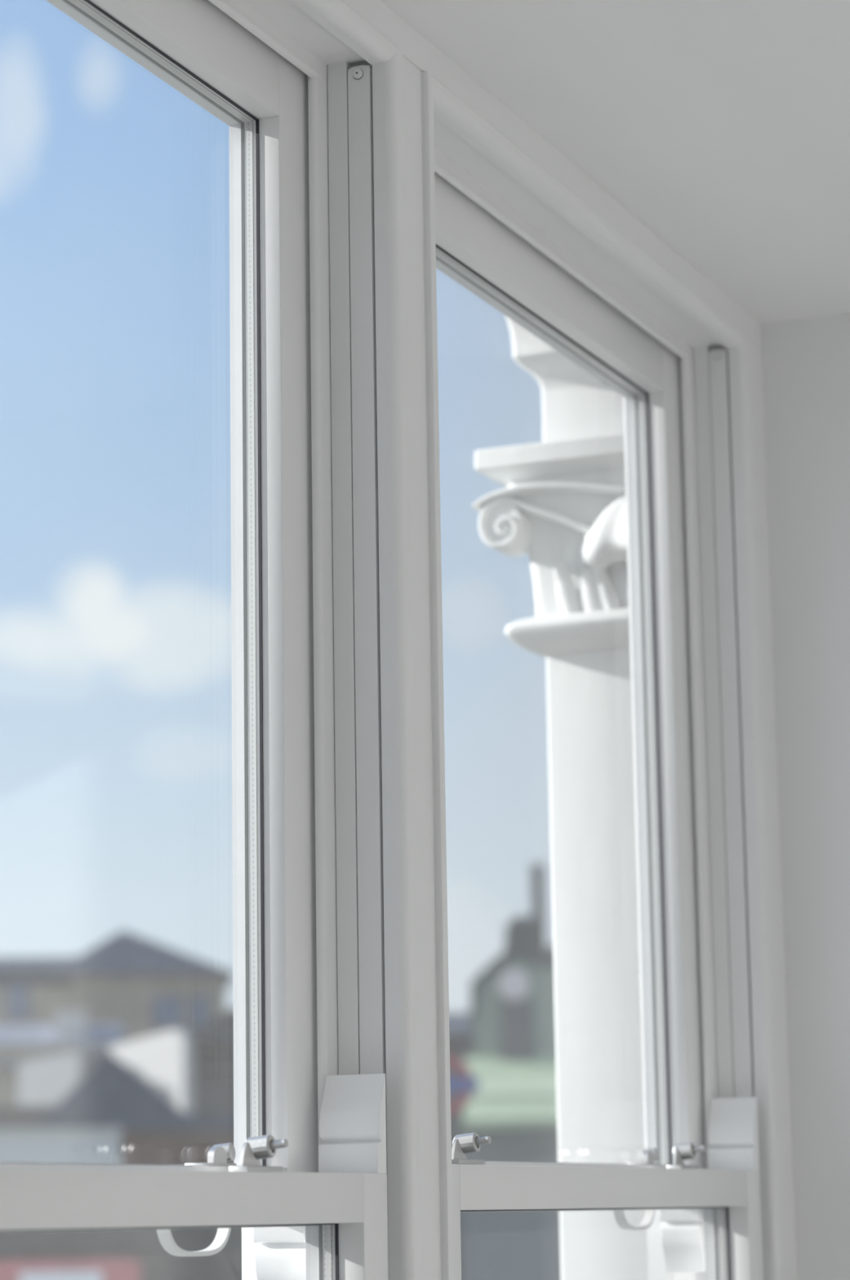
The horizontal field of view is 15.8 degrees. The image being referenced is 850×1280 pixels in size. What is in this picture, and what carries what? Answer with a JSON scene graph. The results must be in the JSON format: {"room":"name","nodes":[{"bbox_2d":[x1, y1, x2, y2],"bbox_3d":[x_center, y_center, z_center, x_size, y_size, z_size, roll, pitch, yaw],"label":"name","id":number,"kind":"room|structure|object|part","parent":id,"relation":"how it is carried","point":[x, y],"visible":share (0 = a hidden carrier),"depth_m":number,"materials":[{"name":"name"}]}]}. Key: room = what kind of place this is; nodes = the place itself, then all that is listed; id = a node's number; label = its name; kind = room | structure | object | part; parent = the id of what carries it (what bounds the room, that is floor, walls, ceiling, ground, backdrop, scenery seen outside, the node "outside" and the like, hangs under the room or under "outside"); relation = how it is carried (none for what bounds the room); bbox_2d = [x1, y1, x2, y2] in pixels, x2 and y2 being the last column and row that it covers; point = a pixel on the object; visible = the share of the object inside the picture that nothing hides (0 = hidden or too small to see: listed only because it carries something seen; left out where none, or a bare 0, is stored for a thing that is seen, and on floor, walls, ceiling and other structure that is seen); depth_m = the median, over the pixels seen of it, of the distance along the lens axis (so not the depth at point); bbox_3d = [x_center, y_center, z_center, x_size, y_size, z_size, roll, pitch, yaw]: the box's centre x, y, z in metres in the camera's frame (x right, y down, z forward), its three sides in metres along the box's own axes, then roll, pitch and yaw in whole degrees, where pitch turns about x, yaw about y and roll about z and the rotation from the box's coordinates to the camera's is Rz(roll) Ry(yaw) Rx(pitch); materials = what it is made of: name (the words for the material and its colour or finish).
{"room":"room by window","nodes":[
{"label":"room by window","id":0,"kind":"room"},
{"bbox_2d":[379,0,849,324],"bbox_3d":[1.563,-1.073,1.026,4.545,0.150,5.152,-5,-12,23],"label":"ceiling","id":1,"kind":"structure","parent":0,"point":[722,126],"depth_m":3.26,"materials":[{"name":"white paint"}]},
{"bbox_2d":[761,312,849,1279],"bbox_3d":[2.498,0.654,3.018,4.689,2.743,0.150,-5,-12,23],"label":"wall","id":2,"kind":"structure","parent":0,"point":[806,362],"depth_m":3.92,"materials":[{"name":"white paint"}]},
{"bbox_3d":[-0.558,0.456,1.690,0.160,2.743,5.052,-5,-12,23],"label":"wall","id":3,"kind":"structure","parent":0,"visible":0},
{"bbox_2d":[0,0,422,1279],"bbox_3d":[-0.259,0.425,2.321,0.240,2.187,1.039,-5,-12,23],"label":"window","id":4,"kind":"structure","parent":3,"relation":"in","point":[367,1020],"depth_m":2.82,"materials":[{"name":"white plastic"}]},
{"bbox_3d":[-0.311,0.420,2.344,0.052,0.038,0.830,-5,-12,23],"label":"rail","id":5,"kind":"part","parent":4,"relation":"part of","materials":[{"name":"white paint"}]},
{"bbox_3d":[-0.320,-0.053,2.430,0.052,1.175,0.986,-5,-12,23],"label":"upper sash","id":6,"kind":"part","parent":4,"relation":"part of","materials":[{"name":"clear glass"}]},
{"bbox_3d":[-0.327,-0.594,2.534,0.052,0.072,0.830,-5,-12,23],"label":"rail","id":7,"kind":"part","parent":4,"relation":"part of","materials":[{"name":"white paint"}]},
{"bbox_3d":[-0.251,0.420,2.305,0.056,0.043,0.863,-5,-12,23],"label":"rail","id":8,"kind":"part","parent":4,"relation":"part of","materials":[{"name":"white paint"}]},
{"bbox_3d":[-0.195,0.500,2.596,0.011,0.042,0.120,-5,-12,23],"label":"pull handle","id":9,"kind":"part","parent":4,"relation":"part of","materials":[{"name":"white plastic"}]},
{"bbox_3d":[-0.244,0.889,2.220,0.058,1.172,0.960,-5,-12,23],"label":"lower sash","id":10,"kind":"part","parent":4,"relation":"part of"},
{"bbox_3d":[-0.146,0.430,2.562,0.003,0.021,0.035,-5,-12,23],"label":"cheek plate","id":11,"kind":"part","parent":4,"relation":"part of","materials":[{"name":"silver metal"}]},
{"bbox_3d":[-0.124,0.423,2.572,0.019,0.009,0.007,-5,-11,20],"label":"threaded rod","id":12,"kind":"part","parent":4,"relation":"part of","materials":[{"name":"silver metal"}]},
{"bbox_2d":[349,56,441,1279],"bbox_3d":[-0.286,0.607,2.299,0.156,2.562,1.160,-5,-12,23],"label":"trim","id":13,"kind":"structure","parent":3,"relation":"attached to","point":[430,1226],"depth_m":2.89,"materials":[{"name":"white paint"}]},
{"bbox_2d":[340,0,762,350],"bbox_3d":[-0.337,-0.701,2.471,0.158,0.088,3.562,-5,-12,23],"label":"trim","id":14,"kind":"structure","parent":3,"relation":"attached to","point":[415,48],"depth_m":3.32,"materials":[{"name":"white paint"}]},
{"bbox_2d":[421,71,783,1279],"bbox_3d":[0.177,0.602,3.306,0.240,2.187,1.062,-5,-12,23],"label":"window","id":15,"kind":"structure","parent":3,"relation":"in","point":[459,144],"depth_m":3.77,"materials":[{"name":"white plastic"}]},
{"bbox_3d":[0.033,0.493,2.968,0.003,0.021,0.035,-5,-12,23],"label":"cheek plate","id":16,"kind":"part","parent":15,"relation":"part of","materials":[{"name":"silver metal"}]},
{"bbox_3d":[0.054,0.486,2.978,0.019,0.009,0.007,-5,-11,20],"label":"threaded rod","id":17,"kind":"part","parent":15,"relation":"part of","materials":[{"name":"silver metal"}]},
{"bbox_3d":[0.109,-0.417,3.519,0.052,0.072,0.854,-5,-12,23],"label":"rail","id":18,"kind":"part","parent":15,"relation":"part of","materials":[{"name":"white paint"}]},
{"bbox_3d":[0.116,0.119,3.415,0.052,1.166,1.009,-5,-12,23],"label":"upper sash","id":19,"kind":"part","parent":15,"relation":"part of","materials":[{"name":"clear glass"}]},
{"bbox_3d":[0.125,0.588,3.331,0.052,0.038,0.854,-5,-12,23],"label":"rail","id":20,"kind":"part","parent":15,"relation":"part of","materials":[{"name":"white paint"}]},
{"bbox_3d":[0.185,0.588,3.291,0.056,0.043,0.886,-5,-12,23],"label":"rail","id":21,"kind":"part","parent":15,"relation":"part of","materials":[{"name":"white paint"}]},
{"bbox_3d":[0.192,1.061,3.206,0.058,1.182,0.983,-5,-12,23],"label":"lower sash","id":22,"kind":"part","parent":15,"relation":"part of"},
{"bbox_3d":[0.245,0.669,3.593,0.011,0.042,0.120,-5,-12,23],"label":"pull handle","id":23,"kind":"part","parent":15,"relation":"part of","materials":[{"name":"white plastic"}]},
{"bbox_3d":[0.294,0.600,3.559,0.003,0.021,0.035,-5,-12,23],"label":"cheek plate","id":24,"kind":"part","parent":15,"relation":"part of","materials":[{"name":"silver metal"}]},
{"bbox_3d":[0.316,0.592,3.569,0.019,0.009,0.007,-5,-11,20],"label":"threaded rod","id":25,"kind":"part","parent":15,"relation":"part of","materials":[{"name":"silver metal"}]},
{"bbox_2d":[673,341,796,1279],"bbox_3d":[0.375,0.694,3.832,0.157,2.192,0.085,-5,-12,23],"label":"trim","id":26,"kind":"structure","parent":3,"relation":"attached to","point":[756,367],"depth_m":3.89,"materials":[{"name":"white paint"}]},
{"bbox_3d":[-0.182,0.765,2.714,0.003,9.500,13.000,-5,-12,23],"label":"wall","id":27,"kind":"structure","parent":0,"visible":0},
{"bbox_2d":[471,315,648,1279],"bbox_3d":[0.290,2.302,3.902,0.323,6.900,0.490,-5,-12,23],"label":"column","id":28,"kind":"structure","parent":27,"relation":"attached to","point":[562,504],"depth_m":4.17,"materials":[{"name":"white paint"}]},
{"label":"outside","id":29,"kind":"structure","parent":0,"visible":0},
{"bbox_3d":[-118.198,27.446,108.335,294.000,0.300,410.000,-5,-12,23],"label":"ground","id":30,"kind":"structure","parent":29,"visible":0},
{"bbox_2d":[0,1127,122,1163],"bbox_3d":[-9.950,14.916,70.780,5.700,7.020,6.200,1,-11,-8],"label":"block","id":31,"kind":"object","parent":30,"relation":"on","point":[87,1144],"visible":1,"depth_m":68.63,"materials":[{"name":"grey"}]},
{"bbox_2d":[0,1010,123,1106],"bbox_3d":[-13.358,19.431,108.989,5.200,12.300,7.600,0,-11,-6],"label":"house","id":32,"kind":"structure","parent":30,"relation":"on","point":[70,1032],"depth_m":108.50,"materials":[{"name":"stone"}]},
{"bbox_2d":[17,1048,109,1106],"bbox_3d":[-10.329,17.406,92.091,2.000,9.970,5.000,-4,-11,17],"label":"gable","id":33,"kind":"object","parent":30,"relation":"on","point":[46,1080],"visible":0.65,"depth_m":90.54,"materials":[{"name":"grey paint"}]},
{"bbox_2d":[0,929,232,1113],"bbox_3d":[-14.574,21.220,131.917,12.550,17.250,9.300,0,-11,-6],"label":"apartment building","id":34,"kind":"structure","parent":30,"relation":"on","point":[148,987],"depth_m":128.94,"materials":[{"name":"stone"}]},
{"bbox_2d":[0,1052,233,1164],"bbox_3d":[-8.132,15.678,80.947,7.200,9.200,6.300,0,-11,-6],"label":"house","id":35,"kind":"structure","parent":30,"relation":"on","point":[155,1131],"depth_m":78.59,"materials":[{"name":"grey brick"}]},
{"bbox_2d":[0,1227,241,1279],"bbox_3d":[-5.834,12.111,51.190,5.700,5.200,6.260,0,-11,-7],"label":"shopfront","id":36,"kind":"object","parent":30,"relation":"on","point":[117,1255],"visible":0.73,"depth_m":48.99,"materials":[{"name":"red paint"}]},
{"bbox_3d":[-5.738,10.284,48.370,1.300,0.650,0.060,0,-11,-7],"label":"white panel","id":37,"kind":"part","parent":36,"relation":"part of","materials":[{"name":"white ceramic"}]},
{"bbox_2d":[109,1026,233,1113],"bbox_3d":[-6.506,17.034,91.936,2.800,10.520,6.000,-8,-12,32],"label":"gabled house","id":38,"kind":"structure","parent":30,"relation":"on","point":[164,1060],"depth_m":90.01,"materials":[{"name":"white render"},{"name":"slate"}]},
{"bbox_2d":[194,1008,233,1113],"bbox_3d":[-6.071,18.883,105.611,3.600,11.900,7.100,0,-11,-4],"label":"house","id":39,"kind":"structure","parent":30,"relation":"on","point":[214,1073],"depth_m":102.80,"materials":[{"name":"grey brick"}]},
{"bbox_2d":[448,1012,475,1279],"bbox_3d":[0.905,15.773,86.063,2.800,10.600,5.400,-1,-11,1],"label":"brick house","id":40,"kind":"structure","parent":30,"relation":"on","point":[462,1040],"depth_m":84.35,"materials":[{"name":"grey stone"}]},
{"bbox_2d":[449,1055,478,1114],"bbox_3d":[0.266,8.023,34.126,0.780,6.765,0.160,-1,-11,0],"label":"station sign","id":41,"kind":"object","parent":30,"relation":"on","point":[467,1084],"visible":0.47,"depth_m":34.61,"materials":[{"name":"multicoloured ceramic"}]},
{"bbox_2d":[460,946,560,1279],"bbox_3d":[1.965,11.255,60.634,2.405,10.100,6.600,-1,-11,1],"label":"building","id":42,"kind":"structure","parent":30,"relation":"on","point":[514,1104],"depth_m":58.96,"materials":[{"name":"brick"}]},
{"bbox_3d":[1.785,7.676,59.567,0.600,1.350,0.220,-1,-11,1],"label":"doorway","id":43,"kind":"part","parent":42,"relation":"part of","materials":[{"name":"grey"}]},
{"bbox_2d":[502,862,553,955],"bbox_3d":[2.716,11.335,67.520,1.800,12.450,5.000,-1,-11,1],"label":"chimney","id":44,"kind":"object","parent":30,"relation":"on","point":[526,934],"visible":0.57,"depth_m":66.00,"materials":[{"name":"brick"}]}
]}

